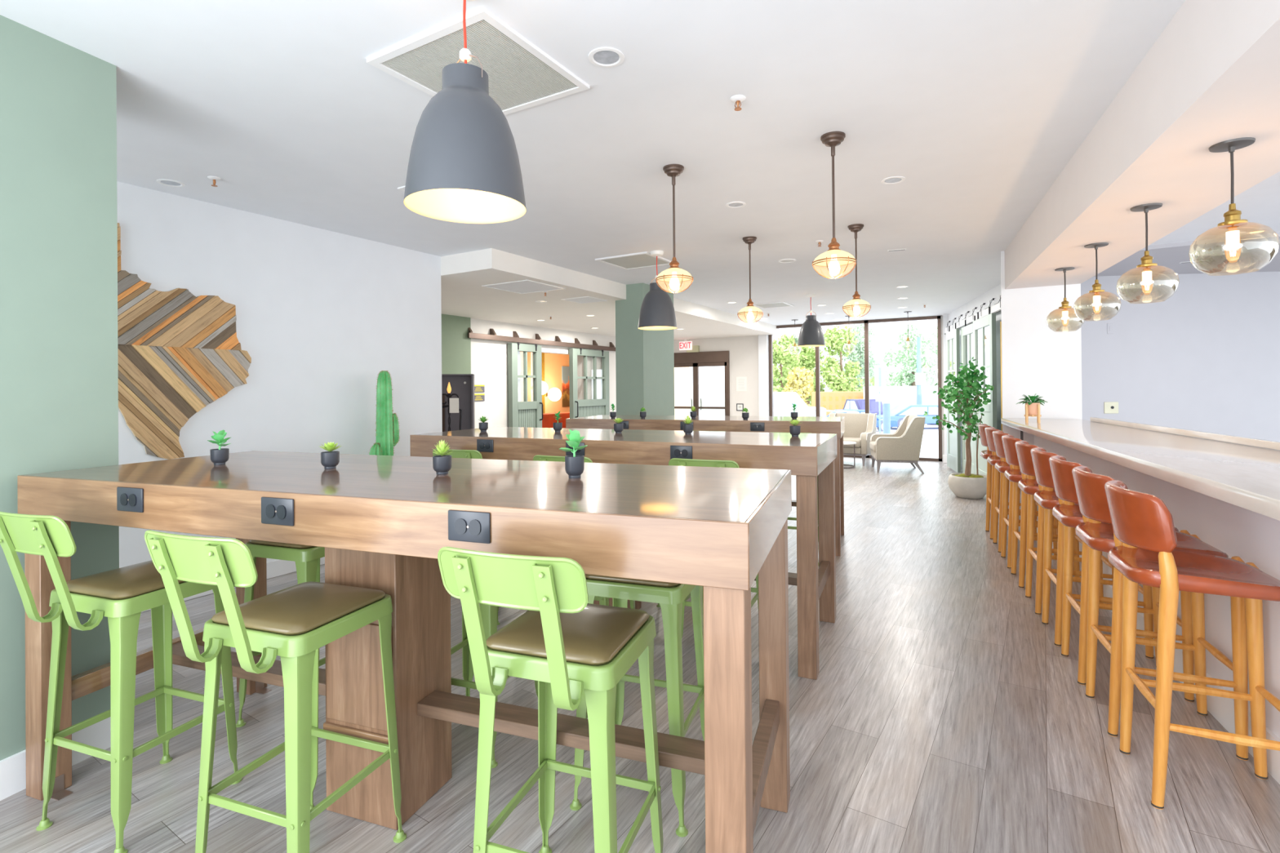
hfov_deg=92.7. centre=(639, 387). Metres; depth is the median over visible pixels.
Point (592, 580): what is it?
seat cushion
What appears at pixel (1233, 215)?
socket
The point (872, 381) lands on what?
street tree
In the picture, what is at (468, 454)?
counter stool
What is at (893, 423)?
parked car
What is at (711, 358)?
door
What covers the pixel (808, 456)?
bar table
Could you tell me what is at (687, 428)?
pot
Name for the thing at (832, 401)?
barrier
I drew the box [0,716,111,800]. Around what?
baseboard
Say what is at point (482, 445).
outlet
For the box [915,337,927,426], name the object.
lamp post
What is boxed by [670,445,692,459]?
outlet
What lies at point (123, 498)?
socket
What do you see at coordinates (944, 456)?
window
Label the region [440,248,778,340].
ceiling
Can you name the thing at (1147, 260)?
socket
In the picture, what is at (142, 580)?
seat cushion
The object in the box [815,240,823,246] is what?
sprinkler
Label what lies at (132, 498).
socket
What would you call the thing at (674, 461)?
counter stool
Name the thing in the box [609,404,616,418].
potted succulent
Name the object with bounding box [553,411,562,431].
potted succulent
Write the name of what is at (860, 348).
street tree
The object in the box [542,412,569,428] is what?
sofa
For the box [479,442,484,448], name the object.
socket
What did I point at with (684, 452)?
socket
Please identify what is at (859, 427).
armchair
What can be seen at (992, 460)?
bar stool
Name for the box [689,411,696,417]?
pot
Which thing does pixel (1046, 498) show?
bar stool
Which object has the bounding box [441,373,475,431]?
display niche
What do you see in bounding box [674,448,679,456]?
socket
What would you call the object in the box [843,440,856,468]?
side table
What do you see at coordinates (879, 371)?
street sign
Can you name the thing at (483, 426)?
pot
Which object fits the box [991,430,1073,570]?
bar stool
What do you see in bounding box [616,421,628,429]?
outlet
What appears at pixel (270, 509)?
socket
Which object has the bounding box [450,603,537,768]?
counter stool
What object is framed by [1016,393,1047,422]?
potted plant
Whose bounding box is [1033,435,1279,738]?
wall
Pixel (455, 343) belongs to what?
wall
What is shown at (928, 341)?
street tree
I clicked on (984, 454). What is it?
bar stool
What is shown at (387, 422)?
potted cactus
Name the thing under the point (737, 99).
sprinkler
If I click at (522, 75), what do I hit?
ceiling vent
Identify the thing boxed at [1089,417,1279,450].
backsplash
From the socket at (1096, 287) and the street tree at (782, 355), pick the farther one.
the street tree at (782, 355)
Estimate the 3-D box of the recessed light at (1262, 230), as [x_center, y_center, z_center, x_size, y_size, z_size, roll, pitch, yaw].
[5.144,-1.294,5.096,0.128,0.005,0.128,-1,0,30]
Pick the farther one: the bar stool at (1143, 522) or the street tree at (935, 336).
the street tree at (935, 336)
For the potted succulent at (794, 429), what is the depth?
3.38 m
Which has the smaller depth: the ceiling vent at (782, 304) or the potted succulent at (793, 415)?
the potted succulent at (793, 415)
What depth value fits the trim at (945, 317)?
10.72 m
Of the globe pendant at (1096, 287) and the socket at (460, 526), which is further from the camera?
the globe pendant at (1096, 287)
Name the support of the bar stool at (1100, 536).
on the floor
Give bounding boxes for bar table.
[17,450,791,852]
[409,426,836,679]
[565,414,844,556]
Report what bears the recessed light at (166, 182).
in the ceiling at (980, 106)
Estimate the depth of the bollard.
14.93 m
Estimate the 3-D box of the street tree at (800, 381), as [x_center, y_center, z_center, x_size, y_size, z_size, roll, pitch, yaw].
[10.046,0.527,39.157,2.429,3.678,2.619,0,0,-4]
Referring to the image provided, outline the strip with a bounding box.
[1000,321,1002,431]
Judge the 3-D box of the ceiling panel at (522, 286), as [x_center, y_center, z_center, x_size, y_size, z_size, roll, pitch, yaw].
[-1.221,-1.054,6.454,0.620,0.008,0.620,-1,0,30]
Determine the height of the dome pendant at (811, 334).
0.704 m
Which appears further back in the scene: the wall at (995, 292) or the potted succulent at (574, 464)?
the wall at (995, 292)
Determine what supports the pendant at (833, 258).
hanging from the ceiling at (980, 106)
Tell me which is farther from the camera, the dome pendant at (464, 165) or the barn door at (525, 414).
the barn door at (525, 414)
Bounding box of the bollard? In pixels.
[882,403,890,433]
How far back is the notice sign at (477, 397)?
9.34 m
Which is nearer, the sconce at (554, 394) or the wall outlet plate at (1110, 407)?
the wall outlet plate at (1110, 407)
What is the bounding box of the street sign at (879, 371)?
[874,363,884,433]
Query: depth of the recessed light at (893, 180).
3.75 m
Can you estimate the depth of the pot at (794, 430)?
3.38 m
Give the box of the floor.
[0,457,1279,852]
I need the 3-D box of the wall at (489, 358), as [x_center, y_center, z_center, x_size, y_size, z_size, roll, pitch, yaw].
[-1.871,0.175,10.492,0.150,2.430,8.135,-1,0,30]
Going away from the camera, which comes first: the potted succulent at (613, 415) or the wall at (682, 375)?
the potted succulent at (613, 415)
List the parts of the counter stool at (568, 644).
leg, backrest, leg, seat frame, leg, leg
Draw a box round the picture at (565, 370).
[561,366,569,406]
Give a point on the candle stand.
(448, 395)
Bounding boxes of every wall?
[0,14,119,760]
[116,181,442,568]
[441,314,471,373]
[470,318,616,428]
[520,351,569,413]
[673,315,944,461]
[674,367,689,415]
[948,284,1001,470]
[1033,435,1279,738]
[1080,271,1279,441]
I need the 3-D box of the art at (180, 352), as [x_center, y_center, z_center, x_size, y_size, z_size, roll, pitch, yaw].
[-3.090,-0.261,3.675,0.028,1.438,1.413,-1,0,30]
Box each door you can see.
[467,327,615,427]
[568,348,609,417]
[674,351,729,415]
[944,295,1000,473]
[946,323,960,472]
[973,306,996,475]
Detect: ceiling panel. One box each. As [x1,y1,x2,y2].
[481,280,565,293]
[560,296,607,303]
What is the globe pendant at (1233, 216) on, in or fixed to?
hanging from the soffit
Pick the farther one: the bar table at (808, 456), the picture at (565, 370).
the picture at (565, 370)
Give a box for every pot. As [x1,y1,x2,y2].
[209,448,229,465]
[320,451,339,469]
[432,454,451,474]
[479,422,488,431]
[553,422,562,431]
[564,454,584,478]
[609,412,616,418]
[613,423,622,433]
[640,411,646,418]
[683,424,693,434]
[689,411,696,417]
[742,412,749,419]
[789,425,800,436]
[791,412,797,419]
[947,473,986,498]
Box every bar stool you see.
[977,423,1038,539]
[984,426,1057,555]
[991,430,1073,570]
[1001,435,1082,587]
[1014,440,1113,614]
[1031,447,1153,658]
[1048,455,1194,702]
[1071,466,1248,760]
[1104,480,1279,809]
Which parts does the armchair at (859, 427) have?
seat, backrest, wood frame, leg, panel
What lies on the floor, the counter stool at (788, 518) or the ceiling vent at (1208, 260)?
the counter stool at (788, 518)
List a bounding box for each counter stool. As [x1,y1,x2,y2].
[0,511,242,852]
[144,529,406,852]
[235,539,325,727]
[432,448,499,625]
[437,546,663,852]
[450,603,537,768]
[533,454,635,608]
[569,573,704,837]
[668,457,758,638]
[770,431,818,565]
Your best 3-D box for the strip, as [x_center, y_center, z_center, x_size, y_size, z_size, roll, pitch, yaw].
[3.426,0.355,5.785,0.010,1.950,0.065,-1,0,30]
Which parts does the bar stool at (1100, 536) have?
backrest, leg, leg, seat, leg, leg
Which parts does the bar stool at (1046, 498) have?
backrest, leg, seat, leg, leg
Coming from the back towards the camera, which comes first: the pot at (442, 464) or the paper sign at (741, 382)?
the paper sign at (741, 382)
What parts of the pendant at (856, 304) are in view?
rod, lamp shade, bulb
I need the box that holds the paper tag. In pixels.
[449,398,458,413]
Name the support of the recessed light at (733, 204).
in the ceiling at (980, 106)
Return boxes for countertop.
[1000,417,1279,520]
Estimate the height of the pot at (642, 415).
0.059 m
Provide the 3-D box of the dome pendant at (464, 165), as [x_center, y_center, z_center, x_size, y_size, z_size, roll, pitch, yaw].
[-0.539,-0.907,1.889,0.363,0.705,0.363,-1,0,30]
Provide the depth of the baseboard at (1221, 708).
2.39 m
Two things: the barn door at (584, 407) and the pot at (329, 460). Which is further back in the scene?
the barn door at (584, 407)
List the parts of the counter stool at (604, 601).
backrest, leg, leg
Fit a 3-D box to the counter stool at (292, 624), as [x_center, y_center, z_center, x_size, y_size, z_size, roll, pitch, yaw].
[-0.972,0.849,1.659,0.391,1.009,0.528,-1,0,20]
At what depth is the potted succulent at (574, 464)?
1.86 m
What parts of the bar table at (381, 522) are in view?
leg, leg, molding, access panel, leg, leg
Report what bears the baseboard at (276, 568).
attached to the wall at (320, 313)
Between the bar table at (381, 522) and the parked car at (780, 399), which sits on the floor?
the bar table at (381, 522)
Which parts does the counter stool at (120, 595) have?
backrest, leg, leg, seat frame, leg, leg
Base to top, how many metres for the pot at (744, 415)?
0.059 m
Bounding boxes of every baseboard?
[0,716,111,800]
[141,556,324,612]
[1036,518,1279,784]
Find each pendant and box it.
[403,0,526,223]
[638,250,676,329]
[655,164,693,293]
[737,235,763,323]
[789,319,799,354]
[797,293,825,346]
[812,131,856,279]
[842,223,871,317]
[844,315,855,352]
[901,311,915,349]
[1045,266,1084,332]
[1073,242,1121,320]
[1115,202,1179,303]
[1188,137,1279,275]
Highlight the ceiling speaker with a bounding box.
[777,258,795,262]
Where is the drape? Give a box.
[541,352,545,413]
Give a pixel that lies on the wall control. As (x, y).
(739, 406)
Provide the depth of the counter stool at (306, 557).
2.41 m
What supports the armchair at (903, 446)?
on the floor
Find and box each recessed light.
[156,178,185,186]
[397,185,405,191]
[534,300,546,302]
[588,46,624,67]
[725,201,746,208]
[880,176,905,184]
[896,285,908,288]
[1245,229,1267,234]
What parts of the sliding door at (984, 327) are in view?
panel, door pane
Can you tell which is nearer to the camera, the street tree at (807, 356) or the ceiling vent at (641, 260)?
the ceiling vent at (641, 260)
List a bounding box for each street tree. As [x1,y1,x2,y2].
[773,333,799,391]
[777,333,815,383]
[782,343,825,405]
[782,366,814,406]
[808,324,863,391]
[834,323,887,390]
[849,342,877,386]
[882,323,937,386]
[887,329,937,386]
[927,325,937,386]
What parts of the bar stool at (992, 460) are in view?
backrest, seat, leg, leg, leg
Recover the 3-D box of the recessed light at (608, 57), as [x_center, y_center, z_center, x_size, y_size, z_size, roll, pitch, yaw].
[-0.129,-1.259,2.334,0.138,0.005,0.138,-1,0,30]
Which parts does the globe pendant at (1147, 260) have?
cord, glass globe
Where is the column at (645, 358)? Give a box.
[615,283,674,415]
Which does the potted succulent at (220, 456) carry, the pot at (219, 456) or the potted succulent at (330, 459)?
the pot at (219, 456)
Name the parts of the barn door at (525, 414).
beadboard panel, pull handle, barn door rail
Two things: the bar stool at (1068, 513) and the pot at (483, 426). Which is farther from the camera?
the pot at (483, 426)
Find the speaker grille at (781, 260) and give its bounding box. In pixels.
[780,259,793,262]
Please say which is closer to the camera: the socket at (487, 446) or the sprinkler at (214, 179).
the socket at (487, 446)
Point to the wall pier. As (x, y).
(1036, 358)
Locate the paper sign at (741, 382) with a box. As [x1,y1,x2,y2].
[736,377,746,391]
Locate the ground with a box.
[698,401,938,457]
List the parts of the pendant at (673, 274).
rod, lamp shade, bulb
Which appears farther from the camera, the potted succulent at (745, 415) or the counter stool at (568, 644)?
the potted succulent at (745, 415)
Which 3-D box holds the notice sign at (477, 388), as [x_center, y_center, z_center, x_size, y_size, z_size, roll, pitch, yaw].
[-2.463,0.024,9.329,0.010,0.115,0.240,-1,0,30]
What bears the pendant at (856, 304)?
hanging from the ceiling at (980, 106)
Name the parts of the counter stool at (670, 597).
leg, leg, seat frame, leg, leg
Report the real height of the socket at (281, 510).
0.037 m
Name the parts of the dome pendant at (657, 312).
lamp shade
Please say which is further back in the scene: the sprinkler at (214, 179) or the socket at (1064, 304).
the socket at (1064, 304)
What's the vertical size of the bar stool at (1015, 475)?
0.996 m
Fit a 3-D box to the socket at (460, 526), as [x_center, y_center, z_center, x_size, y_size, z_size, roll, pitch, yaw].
[-0.422,0.328,1.439,0.031,0.037,0.003,-1,0,20]
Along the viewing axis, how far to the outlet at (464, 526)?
1.43 m
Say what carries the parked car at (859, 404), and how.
on the ground
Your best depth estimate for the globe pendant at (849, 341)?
10.85 m
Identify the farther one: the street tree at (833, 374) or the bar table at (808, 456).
the street tree at (833, 374)
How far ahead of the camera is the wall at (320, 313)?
4.58 m
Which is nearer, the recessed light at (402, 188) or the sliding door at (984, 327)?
the recessed light at (402, 188)
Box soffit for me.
[1004,0,1279,288]
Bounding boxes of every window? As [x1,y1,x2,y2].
[768,315,942,461]
[942,454,946,462]
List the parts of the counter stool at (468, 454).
backrest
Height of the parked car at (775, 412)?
1.500 m
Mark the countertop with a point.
(1242, 472)
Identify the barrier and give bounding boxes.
[811,391,863,416]
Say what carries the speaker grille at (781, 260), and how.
attached to the ceiling speaker
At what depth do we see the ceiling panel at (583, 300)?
7.40 m
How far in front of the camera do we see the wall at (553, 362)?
14.71 m
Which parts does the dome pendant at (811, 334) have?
lamp shade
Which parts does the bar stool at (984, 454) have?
backrest, seat, leg, leg, leg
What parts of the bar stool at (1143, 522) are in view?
leg, backrest, leg, seat, leg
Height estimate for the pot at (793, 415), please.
0.059 m
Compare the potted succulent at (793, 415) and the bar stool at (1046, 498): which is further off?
the potted succulent at (793, 415)
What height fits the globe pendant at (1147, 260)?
0.485 m
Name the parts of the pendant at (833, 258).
rod, lamp shade, bulb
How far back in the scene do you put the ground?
20.09 m
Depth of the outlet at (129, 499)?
1.83 m
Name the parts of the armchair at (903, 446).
seat, leg, leg, panel, wood frame, panel, backrest, leg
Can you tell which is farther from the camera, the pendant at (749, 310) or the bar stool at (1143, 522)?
the pendant at (749, 310)
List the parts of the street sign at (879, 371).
panel, panel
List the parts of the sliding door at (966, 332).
panel, door pane, sliding door rail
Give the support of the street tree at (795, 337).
on the ground
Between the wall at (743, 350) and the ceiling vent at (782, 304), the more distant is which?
the wall at (743, 350)
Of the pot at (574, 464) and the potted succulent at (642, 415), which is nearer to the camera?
the pot at (574, 464)
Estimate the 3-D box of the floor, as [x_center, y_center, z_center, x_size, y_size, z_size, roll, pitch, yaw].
[1.176,1.410,5.932,16.000,0.120,13.220,-1,0,30]
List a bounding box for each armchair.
[829,412,876,466]
[869,414,925,473]
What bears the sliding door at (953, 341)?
in the wall at (995, 292)
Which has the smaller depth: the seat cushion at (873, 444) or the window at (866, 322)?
the seat cushion at (873, 444)
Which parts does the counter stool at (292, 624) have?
backrest, leg, seat frame, leg, leg, leg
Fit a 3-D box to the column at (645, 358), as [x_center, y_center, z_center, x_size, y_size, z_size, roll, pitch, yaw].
[0.077,0.060,7.744,0.391,2.610,0.801,-1,0,30]
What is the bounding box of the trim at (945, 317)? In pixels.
[942,314,948,454]
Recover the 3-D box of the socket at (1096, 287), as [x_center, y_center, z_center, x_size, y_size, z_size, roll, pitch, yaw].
[2.948,-0.652,3.942,0.084,0.084,0.084,-1,0,30]
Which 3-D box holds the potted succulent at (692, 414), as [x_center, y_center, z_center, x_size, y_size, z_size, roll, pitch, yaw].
[0.489,0.227,5.593,0.065,0.115,0.066,-1,0,37]
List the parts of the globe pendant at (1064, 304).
glass globe, cord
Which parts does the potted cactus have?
arm, stem, arm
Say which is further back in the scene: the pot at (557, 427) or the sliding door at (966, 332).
the sliding door at (966, 332)
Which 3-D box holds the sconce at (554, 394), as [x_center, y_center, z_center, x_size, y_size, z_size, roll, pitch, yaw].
[-2.060,0.175,14.449,0.420,0.320,0.320,-1,0,30]
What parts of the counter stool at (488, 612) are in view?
leg, leg, leg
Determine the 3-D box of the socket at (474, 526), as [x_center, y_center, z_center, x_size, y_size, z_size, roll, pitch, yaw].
[-0.385,0.328,1.426,0.031,0.037,0.003,-1,0,20]
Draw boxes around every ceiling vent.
[366,7,589,115]
[595,251,671,270]
[753,301,794,308]
[887,248,906,251]
[1179,259,1208,263]
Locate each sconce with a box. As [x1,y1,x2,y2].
[530,381,547,395]
[544,387,561,401]
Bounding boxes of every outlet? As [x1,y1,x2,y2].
[116,486,143,512]
[261,497,293,526]
[448,510,490,543]
[476,439,493,452]
[565,442,584,456]
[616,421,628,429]
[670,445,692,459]
[680,421,693,430]
[750,422,764,431]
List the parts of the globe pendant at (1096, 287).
cord, glass globe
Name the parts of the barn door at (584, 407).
pull handle, beadboard panel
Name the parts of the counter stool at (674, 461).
leg, backrest, leg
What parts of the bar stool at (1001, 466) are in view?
backrest, seat, leg, leg, leg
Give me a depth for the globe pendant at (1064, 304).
4.73 m
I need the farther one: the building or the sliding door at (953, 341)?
the building
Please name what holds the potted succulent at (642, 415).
on the bar table at (813, 424)
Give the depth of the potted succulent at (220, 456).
2.28 m
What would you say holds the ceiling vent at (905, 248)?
in the ceiling at (980, 106)
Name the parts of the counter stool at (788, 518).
leg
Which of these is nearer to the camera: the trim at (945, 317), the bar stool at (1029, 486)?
the bar stool at (1029, 486)
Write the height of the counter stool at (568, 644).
1.009 m
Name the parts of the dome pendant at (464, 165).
lamp shade, cord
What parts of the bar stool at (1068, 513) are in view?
backrest, leg, leg, seat, leg, leg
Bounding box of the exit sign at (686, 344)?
[679,338,692,350]
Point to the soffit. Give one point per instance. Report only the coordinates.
(1211, 77)
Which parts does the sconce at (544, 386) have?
glass globe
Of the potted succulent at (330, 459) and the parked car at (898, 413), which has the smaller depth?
the potted succulent at (330, 459)
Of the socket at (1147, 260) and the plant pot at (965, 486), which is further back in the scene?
the plant pot at (965, 486)
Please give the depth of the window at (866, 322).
11.57 m
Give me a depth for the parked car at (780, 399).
35.24 m
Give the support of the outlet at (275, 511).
attached to the bar table at (381, 522)
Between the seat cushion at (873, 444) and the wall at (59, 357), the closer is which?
the wall at (59, 357)
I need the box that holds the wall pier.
[1000,250,1082,529]
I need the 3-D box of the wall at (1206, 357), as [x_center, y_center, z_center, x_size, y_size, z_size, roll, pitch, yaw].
[7.563,-0.006,6.726,6.240,2.610,0.150,-1,0,6]
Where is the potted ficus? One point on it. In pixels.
(967, 485)
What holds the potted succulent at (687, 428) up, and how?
on the bar table at (808, 456)
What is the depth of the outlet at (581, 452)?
3.28 m
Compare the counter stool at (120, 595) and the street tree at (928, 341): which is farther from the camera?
the street tree at (928, 341)
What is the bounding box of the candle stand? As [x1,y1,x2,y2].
[441,382,462,431]
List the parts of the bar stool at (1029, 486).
backrest, leg, seat, leg, leg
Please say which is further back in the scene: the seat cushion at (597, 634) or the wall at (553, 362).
the wall at (553, 362)
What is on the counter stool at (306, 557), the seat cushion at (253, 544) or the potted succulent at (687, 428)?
the seat cushion at (253, 544)
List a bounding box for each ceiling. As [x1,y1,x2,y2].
[0,0,1279,325]
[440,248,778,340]
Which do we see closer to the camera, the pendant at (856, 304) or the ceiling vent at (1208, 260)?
the pendant at (856, 304)
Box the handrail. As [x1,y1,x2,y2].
[773,408,858,413]
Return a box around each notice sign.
[474,384,484,392]
[474,393,484,401]
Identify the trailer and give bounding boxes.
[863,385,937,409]
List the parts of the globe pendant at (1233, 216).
cord, glass globe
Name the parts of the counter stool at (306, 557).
leg, seat frame, leg, leg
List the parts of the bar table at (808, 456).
leg, leg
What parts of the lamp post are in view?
post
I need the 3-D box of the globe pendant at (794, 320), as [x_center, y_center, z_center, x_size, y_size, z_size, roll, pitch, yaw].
[2.897,-0.935,11.418,0.212,0.643,0.212,-1,0,30]
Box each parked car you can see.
[773,391,826,416]
[773,407,815,416]
[826,408,897,431]
[837,399,883,414]
[876,404,937,427]
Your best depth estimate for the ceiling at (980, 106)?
2.98 m
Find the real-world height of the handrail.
0.942 m
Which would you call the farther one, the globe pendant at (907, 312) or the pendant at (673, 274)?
the globe pendant at (907, 312)
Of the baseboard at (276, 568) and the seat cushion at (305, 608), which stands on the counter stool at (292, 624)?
the seat cushion at (305, 608)
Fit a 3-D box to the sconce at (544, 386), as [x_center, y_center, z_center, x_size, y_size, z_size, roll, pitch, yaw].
[-2.309,0.021,14.027,0.420,0.320,0.320,-1,0,30]
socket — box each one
[120,493,128,506]
[128,493,136,506]
[266,504,275,518]
[276,505,286,519]
[454,518,466,534]
[468,519,480,535]
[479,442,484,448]
[484,442,489,448]
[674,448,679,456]
[681,449,687,457]
[1058,297,1071,309]
[1088,279,1104,293]
[1136,250,1157,268]
[1217,203,1248,228]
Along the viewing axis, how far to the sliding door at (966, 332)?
8.89 m
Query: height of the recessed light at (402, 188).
0.008 m
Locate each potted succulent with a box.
[207,430,231,465]
[320,441,342,469]
[431,440,451,474]
[479,415,488,431]
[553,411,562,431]
[559,429,587,478]
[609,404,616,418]
[613,417,622,433]
[640,407,646,418]
[683,415,693,434]
[689,405,696,417]
[742,408,749,419]
[788,419,802,436]
[791,403,798,419]
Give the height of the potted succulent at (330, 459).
0.093 m
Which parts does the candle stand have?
flame bulb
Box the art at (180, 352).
[117,222,251,459]
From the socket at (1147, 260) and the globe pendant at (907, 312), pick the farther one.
the globe pendant at (907, 312)
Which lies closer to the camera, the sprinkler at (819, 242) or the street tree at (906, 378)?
the sprinkler at (819, 242)
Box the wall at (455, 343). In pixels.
[441,314,471,373]
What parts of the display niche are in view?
panel, panel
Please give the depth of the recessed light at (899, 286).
7.75 m
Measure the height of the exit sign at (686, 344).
0.245 m
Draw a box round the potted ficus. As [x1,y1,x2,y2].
[923,356,993,498]
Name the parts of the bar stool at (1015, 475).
backrest, seat, leg, leg, leg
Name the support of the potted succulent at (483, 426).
on the bar table at (808, 456)
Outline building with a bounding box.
[688,365,724,412]
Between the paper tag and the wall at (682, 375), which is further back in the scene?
the wall at (682, 375)
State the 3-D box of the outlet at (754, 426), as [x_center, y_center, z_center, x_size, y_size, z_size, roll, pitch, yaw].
[0.972,0.329,5.056,0.116,0.072,0.006,-1,0,21]
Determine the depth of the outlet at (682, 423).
5.28 m
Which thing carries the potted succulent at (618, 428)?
on the bar table at (808, 456)
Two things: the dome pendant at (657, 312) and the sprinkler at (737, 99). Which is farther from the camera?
the dome pendant at (657, 312)
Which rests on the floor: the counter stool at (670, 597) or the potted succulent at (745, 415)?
the counter stool at (670, 597)
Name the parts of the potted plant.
stand leg, pot, stand leg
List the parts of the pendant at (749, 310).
rod, lamp shade, bulb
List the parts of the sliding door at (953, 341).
door pane, panel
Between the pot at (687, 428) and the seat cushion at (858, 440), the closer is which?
the pot at (687, 428)
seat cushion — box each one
[66,560,186,599]
[211,581,386,635]
[249,539,315,548]
[485,603,649,665]
[585,573,679,586]
[843,437,861,447]
[869,441,875,452]
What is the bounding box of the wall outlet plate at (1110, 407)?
[1103,401,1118,413]
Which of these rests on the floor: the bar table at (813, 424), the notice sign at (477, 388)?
the bar table at (813, 424)
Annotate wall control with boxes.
[736,403,743,410]
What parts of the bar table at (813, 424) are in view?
leg, leg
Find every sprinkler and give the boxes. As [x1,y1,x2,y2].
[207,175,221,186]
[729,94,746,111]
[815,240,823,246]
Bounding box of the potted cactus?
[368,370,399,455]
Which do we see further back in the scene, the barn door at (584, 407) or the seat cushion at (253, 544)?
the barn door at (584, 407)
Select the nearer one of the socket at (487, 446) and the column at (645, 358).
the socket at (487, 446)
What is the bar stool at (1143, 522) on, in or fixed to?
on the floor
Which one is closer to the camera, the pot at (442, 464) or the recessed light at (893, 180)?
the pot at (442, 464)

